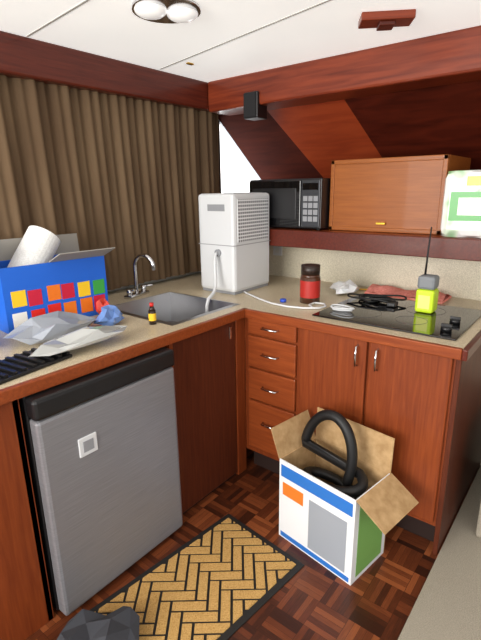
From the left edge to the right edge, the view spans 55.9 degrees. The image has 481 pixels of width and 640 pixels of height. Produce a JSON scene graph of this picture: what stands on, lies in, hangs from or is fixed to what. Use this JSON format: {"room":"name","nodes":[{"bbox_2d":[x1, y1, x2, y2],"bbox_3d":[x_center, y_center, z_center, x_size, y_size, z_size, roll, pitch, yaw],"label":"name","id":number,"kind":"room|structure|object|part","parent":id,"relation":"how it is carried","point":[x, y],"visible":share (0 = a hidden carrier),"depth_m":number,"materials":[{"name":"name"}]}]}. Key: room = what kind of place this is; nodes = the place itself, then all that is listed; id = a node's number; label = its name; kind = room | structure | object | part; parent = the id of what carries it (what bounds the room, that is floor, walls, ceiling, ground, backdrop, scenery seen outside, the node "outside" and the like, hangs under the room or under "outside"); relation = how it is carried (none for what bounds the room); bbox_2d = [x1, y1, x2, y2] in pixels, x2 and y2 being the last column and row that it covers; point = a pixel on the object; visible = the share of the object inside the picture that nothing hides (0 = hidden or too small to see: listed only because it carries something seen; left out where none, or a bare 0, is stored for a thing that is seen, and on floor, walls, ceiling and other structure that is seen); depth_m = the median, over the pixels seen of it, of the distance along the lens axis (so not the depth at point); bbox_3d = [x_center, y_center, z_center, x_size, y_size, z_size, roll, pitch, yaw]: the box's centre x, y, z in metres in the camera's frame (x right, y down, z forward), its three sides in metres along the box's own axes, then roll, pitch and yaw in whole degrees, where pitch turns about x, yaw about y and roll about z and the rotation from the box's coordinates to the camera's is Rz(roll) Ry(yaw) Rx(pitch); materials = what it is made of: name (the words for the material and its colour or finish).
{"room":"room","nodes":[
{"label":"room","id":0,"kind":"room"},
{"bbox_2d":[107,271,200,292],"bbox_3d":[-1.229,-0.155,2.077,0.070,2.100,5.200,12,20,37],"label":"wall","id":1,"kind":"structure","parent":0,"point":[189,273],"depth_m":2.89,"materials":[{"name":"grey paint"}]},
{"bbox_2d":[218,121,258,192],"bbox_3d":[0.078,-1.243,3.443,0.050,0.800,0.835,12,20,37],"label":"window","id":2,"kind":"structure","parent":1,"relation":"in","point":[235,174],"depth_m":3.33,"materials":[{"name":"white"}]},
{"bbox_2d":[0,0,480,81],"bbox_3d":[0.257,-0.878,0.632,4.900,0.053,5.200,12,20,37],"label":"ceiling","id":3,"kind":"structure","parent":0,"point":[229,38],"depth_m":1.89,"materials":[{"name":"grey paint"}]},
{"bbox_2d":[0,31,220,114],"bbox_3d":[-1.421,-0.977,1.437,0.128,0.159,4.170,12,20,37],"label":"ceiling beam","id":4,"kind":"structure","parent":3,"relation":"attached to","point":[22,57],"depth_m":2.20,"materials":[{"name":"brown wood"}]},
{"bbox_2d":[0,75,218,289],"bbox_3d":[-1.031,-0.546,2.016,0.069,1.010,2.930,12,20,37],"label":"curtain","id":5,"kind":"object","parent":4,"relation":"hanging from","point":[128,175],"visible":0.74,"depth_m":2.41,"materials":[{"name":"brown fabric"}]},
{"bbox_2d":[131,0,200,23],"bbox_3d":[-0.271,-1.129,1.659,0.250,0.054,0.250,12,20,37],"label":"ceiling light","id":6,"kind":"object","parent":3,"relation":"attached to","point":[158,11],"depth_m":1.63,"materials":[{"name":"white glass"}]},
{"bbox_2d":[208,25,480,115],"bbox_3d":[1.466,-1.075,1.657,4.098,0.174,0.210,12,20,37],"label":"ceiling beam","id":7,"kind":"structure","parent":3,"relation":"attached to","point":[452,57],"depth_m":2.22,"materials":[{"name":"brown wood"}]},
{"bbox_2d":[243,91,266,120],"bbox_3d":[0.085,-1.247,2.642,0.100,0.140,0.108,12,20,37],"label":"speaker","id":8,"kind":"object","parent":7,"relation":"attached to","point":[253,110],"visible":0.89,"depth_m":2.60},
{"bbox_2d":[243,92,255,117],"bbox_3d":[0.054,-1.236,2.605,0.086,0.126,0.008,12,20,37],"label":"speaker grille","id":9,"kind":"object","parent":8,"relation":"attached to","point":[249,97],"depth_m":2.60,"materials":[{"name":"black plastic"}]},
{"bbox_2d":[358,9,415,30],"bbox_3d":[0.565,-1.159,1.758,0.219,0.044,0.188,12,20,37],"label":"block","id":10,"kind":"object","parent":3,"relation":"attached to","point":[380,20],"depth_m":1.72,"materials":[{"name":"brown wood"}]},
{"bbox_2d":[26,443,480,639],"bbox_3d":[0.288,1.186,1.225,4.900,0.050,5.200,12,20,37],"label":"floor","id":11,"kind":"structure","parent":0,"point":[315,603],"depth_m":1.74,"materials":[{"name":"brown wood"}]},
{"bbox_2d":[57,606,139,639],"bbox_3d":[-0.487,1.034,1.440,0.234,0.124,0.339,12,20,37],"label":"cloth bag","id":12,"kind":"object","parent":11,"relation":"on","point":[122,623],"visible":1,"depth_m":1.48,"materials":[{"name":"grey fabric"}]},
{"bbox_2d":[18,347,182,615],"bbox_3d":[-0.691,0.539,1.884,0.666,0.858,0.581,12,20,37],"label":"mini fridge","id":13,"kind":"object","parent":11,"relation":"on","point":[102,445],"visible":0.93,"depth_m":1.61,"materials":[{"name":"grey metal"}]},
{"bbox_3d":[-0.463,0.209,1.596,0.064,0.071,0.581,12,20,37],"label":"trim","id":14,"kind":"part","parent":13,"relation":"part of","materials":[{"name":"black plastic"}]},
{"bbox_2d":[89,514,304,639],"bbox_3d":[-0.165,1.022,1.709,0.440,0.010,0.760,14,22,42],"label":"door mat","id":15,"kind":"object","parent":11,"relation":"on","point":[210,586],"visible":0.89,"depth_m":1.73,"materials":[{"name":"tan coir"},{"name":"black rubber"}]},
{"bbox_2d":[0,273,480,639],"bbox_3d":[-0.300,0.529,1.814,1.860,0.905,2.850,12,20,37],"label":"kitchen cabinet","id":16,"kind":"object","parent":11,"relation":"on","point":[422,392],"depth_m":1.90,"materials":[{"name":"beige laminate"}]},
{"bbox_2d":[0,348,71,383],"bbox_3d":[-0.732,0.146,1.494,0.170,0.019,0.300,8,18,29],"label":"dish rack","id":17,"kind":"object","parent":16,"relation":"on","point":[18,365],"visible":0.73,"depth_m":1.49,"materials":[{"name":"black plastic"}]},
{"bbox_2d":[3,311,95,344],"bbox_3d":[-0.742,0.022,1.796,0.183,0.091,0.378,12,20,37],"label":"plastic bag","id":18,"kind":"object","parent":16,"relation":"on","point":[49,326],"visible":0.93,"depth_m":1.73,"materials":[{"name":"grey"}]},
{"bbox_2d":[0,233,114,333],"bbox_3d":[-0.846,-0.177,1.988,0.319,0.369,0.504,13,21,41],"label":"snack box","id":19,"kind":"object","parent":16,"relation":"on","point":[74,280],"visible":0.74,"depth_m":1.95,"materials":[{"name":"blue cardboard"}]},
{"bbox_2d":[7,226,59,267],"bbox_3d":[-0.909,-0.266,1.978,0.144,0.283,0.272,7,18,25],"label":"paper towel roll","id":20,"kind":"object","parent":19,"relation":"in","point":[38,245],"visible":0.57,"depth_m":1.94,"materials":[{"name":"paper"}]},
{"bbox_2d":[27,325,126,357],"bbox_3d":[-0.585,0.061,1.638,0.145,0.056,0.396,12,20,37],"label":"bag","id":21,"kind":"object","parent":16,"relation":"on","point":[85,336],"visible":1,"depth_m":1.60,"materials":[{"name":"grey plastic"}]},
{"bbox_2d":[96,297,109,313],"bbox_3d":[-0.624,-0.060,2.084,0.059,0.085,0.088,12,20,37],"label":"snack bag","id":22,"kind":"object","parent":16,"relation":"on","point":[101,302],"visible":0.44,"depth_m":2.06,"materials":[{"name":"red plastic"}]},
{"bbox_2d":[93,305,123,325],"bbox_3d":[-0.560,-0.019,1.933,0.095,0.088,0.144,12,20,37],"label":"plastic bag","id":23,"kind":"object","parent":16,"relation":"on","point":[110,315],"visible":0.98,"depth_m":1.91,"materials":[{"name":"blue plastic"}]},
{"bbox_2d":[124,253,155,298],"bbox_3d":[-0.519,-0.239,2.428,0.158,0.236,0.175,6,18,24],"label":"kitchen faucet","id":24,"kind":"object","parent":16,"relation":"on","point":[130,295],"visible":1,"depth_m":2.43,"materials":[{"name":"silver metal"}]},
{"bbox_2d":[148,302,156,324],"bbox_3d":[-0.379,-0.029,1.945,0.033,0.094,0.032,12,20,37],"label":"sauce bottle","id":25,"kind":"object","parent":16,"relation":"on","point":[151,312],"visible":1,"depth_m":1.94,"materials":[{"name":"black"}]},
{"bbox_2d":[116,292,238,325],"bbox_3d":[-0.344,0.002,2.275,0.510,0.154,0.465,12,20,37],"label":"sink","id":26,"kind":"object","parent":16,"relation":"in","point":[172,308],"visible":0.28,"depth_m":2.45,"materials":[{"name":"silver metal"}]},
{"bbox_3d":[-0.150,0.447,2.135,0.024,0.840,0.405,12,20,37],"label":"under sink door","id":27,"kind":"part","parent":16,"relation":"part of","materials":[{"name":"brown wood"}]},
{"bbox_2d":[198,192,270,312],"bbox_3d":[-0.090,-0.394,2.520,0.259,0.604,0.535,12,20,37],"label":"dehumidifier","id":28,"kind":"object","parent":16,"relation":"on","point":[234,227],"visible":0.99,"depth_m":2.46,"materials":[{"name":"white plastic"}]},
{"bbox_2d":[237,198,267,241],"bbox_3d":[0.069,-0.548,2.474,0.005,0.220,0.275,12,20,37],"label":"grille","id":29,"kind":"object","parent":28,"relation":"attached to","point":[252,213],"depth_m":2.47,"materials":[{"name":"white plastic"}]},
{"bbox_2d":[0,273,480,405],"bbox_3d":[-0.306,0.114,1.695,1.859,0.042,2.850,12,20,37],"label":"countertop","id":30,"kind":"structure","parent":16,"relation":"on","point":[139,337],"depth_m":1.86,"materials":[{"name":"beige laminate"}]},
{"bbox_3d":[0.146,0.554,2.263,0.274,0.265,0.048,12,20,37],"label":"drawer","id":31,"kind":"part","parent":16,"relation":"part of","materials":[{"name":"brown wood"}]},
{"bbox_3d":[0.143,0.338,2.201,0.274,0.165,0.048,12,20,37],"label":"drawer","id":32,"kind":"part","parent":16,"relation":"part of","materials":[{"name":"brown wood"}]},
{"bbox_3d":[0.141,0.172,2.153,0.274,0.160,0.048,12,20,37],"label":"drawer","id":33,"kind":"part","parent":16,"relation":"part of","materials":[{"name":"brown wood"}]},
{"bbox_3d":[0.139,0.044,2.116,0.274,0.087,0.048,12,20,37],"label":"drawer","id":34,"kind":"part","parent":16,"relation":"part of","materials":[{"name":"brown wood"}]},
{"bbox_2d":[244,291,326,308],"bbox_3d":[0.190,-0.101,2.312,0.521,0.014,0.160,12,20,37],"label":"power cord","id":35,"kind":"object","parent":16,"relation":"on","point":[245,292],"visible":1,"depth_m":2.22,"materials":[{"name":"white plastic"}]},
{"bbox_2d":[300,263,320,303],"bbox_3d":[0.350,-0.183,2.273,0.102,0.189,0.102,12,20,37],"label":"jar","id":36,"kind":"object","parent":16,"relation":"on","point":[310,279],"visible":1,"depth_m":2.23,"materials":[{"name":"brown glass"}]},
{"bbox_3d":[0.349,-0.252,2.253,0.094,0.045,0.094,12,20,37],"label":"lid","id":37,"kind":"part","parent":36,"relation":"part of","materials":[{"name":"black plastic"}]},
{"bbox_3d":[0.388,0.402,2.017,0.319,0.718,0.048,12,20,37],"label":"cabinet door","id":38,"kind":"part","parent":16,"relation":"part of","materials":[{"name":"brown wood"}]},
{"bbox_2d":[330,279,359,293],"bbox_3d":[0.574,-0.188,2.481,0.146,0.077,0.219,12,20,37],"label":"plastic bag","id":39,"kind":"object","parent":16,"relation":"on","point":[346,287],"visible":0.98,"depth_m":2.42,"materials":[{"name":"white plastic"}]},
{"bbox_2d":[312,295,480,340],"bbox_3d":[0.719,-0.044,2.051,0.610,0.035,0.510,12,20,37],"label":"cooktop","id":40,"kind":"object","parent":16,"relation":"in","point":[447,322],"visible":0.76,"depth_m":1.98,"materials":[{"name":"black glass"}]},
{"bbox_2d":[330,304,354,310],"bbox_3d":[0.469,-0.055,2.088,0.117,0.021,0.067,12,20,37],"label":"cable","id":41,"kind":"object","parent":40,"relation":"on","point":[337,307],"visible":1,"depth_m":2.08,"materials":[{"name":"white plastic"}]},
{"bbox_2d":[347,293,406,306],"bbox_3d":[0.673,-0.110,2.253,0.279,0.031,0.145,12,20,37],"label":"cable bundle","id":42,"kind":"object","parent":40,"relation":"on","point":[375,297],"visible":1,"depth_m":2.23,"materials":[{"name":"black rubber"}]},
{"bbox_2d":[415,227,439,313],"bbox_3d":[0.840,-0.221,2.011,0.080,0.376,0.086,12,20,37],"label":"beacon","id":43,"kind":"object","parent":40,"relation":"on","point":[426,301],"visible":1,"depth_m":2.01,"materials":[{"name":"yellow plastic"},{"name":"grey plastic"},{"name":"black rubber"}]},
{"bbox_2d":[364,284,451,303],"bbox_3d":[0.881,-0.149,2.392,0.400,0.044,0.170,12,20,37],"label":"dish towel","id":44,"kind":"object","parent":16,"relation":"on","point":[374,288],"visible":0.68,"depth_m":2.38,"materials":[{"name":"red fabric"}]},
{"bbox_3d":[0.644,0.454,1.821,0.315,0.718,0.048,12,20,37],"label":"cabinet door","id":45,"kind":"part","parent":16,"relation":"part of","materials":[{"name":"brown wood"}]},
{"bbox_2d":[270,407,418,585],"bbox_3d":[0.404,0.705,1.841,0.249,0.529,0.546,-15,21,-40],"label":"cardboard box","id":46,"kind":"object","parent":11,"relation":"on","point":[344,534],"visible":0.96,"depth_m":1.80,"materials":[{"name":"white cardboard"}]},
{"bbox_2d":[301,410,368,499],"bbox_3d":[0.366,0.650,1.857,0.328,0.571,0.185,12,20,37],"label":"hose","id":47,"kind":"object","parent":46,"relation":"in","point":[343,484],"visible":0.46,"depth_m":1.81,"materials":[{"name":"black rubber"}]},
{"bbox_2d":[398,466,480,639],"bbox_3d":[1.157,1.362,0.453,2.354,0.014,3.440,12,20,37],"label":"carpet","id":48,"kind":"object","parent":11,"relation":"on","point":[447,606],"visible":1,"depth_m":1.69,"materials":[{"name":"beige carpet"}]},
{"bbox_2d":[476,501,480,537],"bbox_3d":[1.559,0.706,1.808,0.960,0.485,0.590,12,20,37],"label":"carpeted step","id":49,"kind":"structure","parent":48,"relation":"on","point":[478,528],"depth_m":1.92,"materials":[{"name":"beige carpet"}]},
{"bbox_2d":[218,80,480,179],"bbox_3d":[1.710,-0.836,2.142,4.220,0.589,0.747,12,20,37],"label":"wall","id":50,"kind":"structure","parent":0,"point":[297,142],"depth_m":2.65,"materials":[{"name":"brown wood"}]},
{"bbox_2d":[245,246,480,464],"bbox_3d":[1.500,0.240,2.164,4.230,1.215,0.039,12,20,37],"label":"wall","id":51,"kind":"structure","parent":0,"point":[458,278],"depth_m":2.56,"materials":[{"name":"paint"}]},
{"bbox_2d":[273,246,281,255],"bbox_3d":[0.243,-0.456,2.960,0.070,0.070,0.009,12,20,37],"label":"electrical outlet","id":52,"kind":"object","parent":51,"relation":"attached to","point":[277,250],"visible":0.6,"depth_m":2.96,"materials":[{"name":"white plastic"}]},
{"bbox_2d":[269,227,480,260],"bbox_3d":[1.696,-0.351,2.111,4.050,0.095,1.030,12,20,37],"label":"wall shelf","id":53,"kind":"object","parent":51,"relation":"attached to","point":[403,244],"visible":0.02,"depth_m":2.26,"materials":[{"name":"brown wood"}]},
{"bbox_2d":[249,178,330,229],"bbox_3d":[0.349,-0.694,2.698,0.480,0.276,0.366,12,20,37],"label":"microwave oven","id":54,"kind":"object","parent":53,"relation":"on","point":[303,202],"visible":0.79,"depth_m":2.50,"materials":[{"name":"black"}]},
{"bbox_3d":[0.193,-0.668,2.601,0.350,0.247,0.016,12,20,37],"label":"door","id":55,"kind":"part","parent":54,"relation":"part of","materials":[{"name":"black glass"}]},
{"bbox_3d":[0.380,-0.630,2.460,0.115,0.247,0.014,12,20,37],"label":"control panel","id":56,"kind":"part","parent":54,"relation":"part of","materials":[{"name":"grey plastic"}]},
{"bbox_2d":[329,154,470,234],"bbox_3d":[0.848,-0.674,2.445,0.593,0.364,0.434,12,20,37],"label":"upper cabinet","id":57,"kind":"object","parent":53,"relation":"on","point":[390,194],"visible":0.96,"depth_m":2.27,"materials":[{"name":"brown wood"}]},
{"bbox_2d":[440,170,480,237],"bbox_3d":[1.099,-0.531,2.069,0.283,0.290,0.262,12,20,37],"label":"pack","id":58,"kind":"object","parent":53,"relation":"on","point":[461,208],"visible":1,"depth_m":2.00,"materials":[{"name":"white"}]}
]}

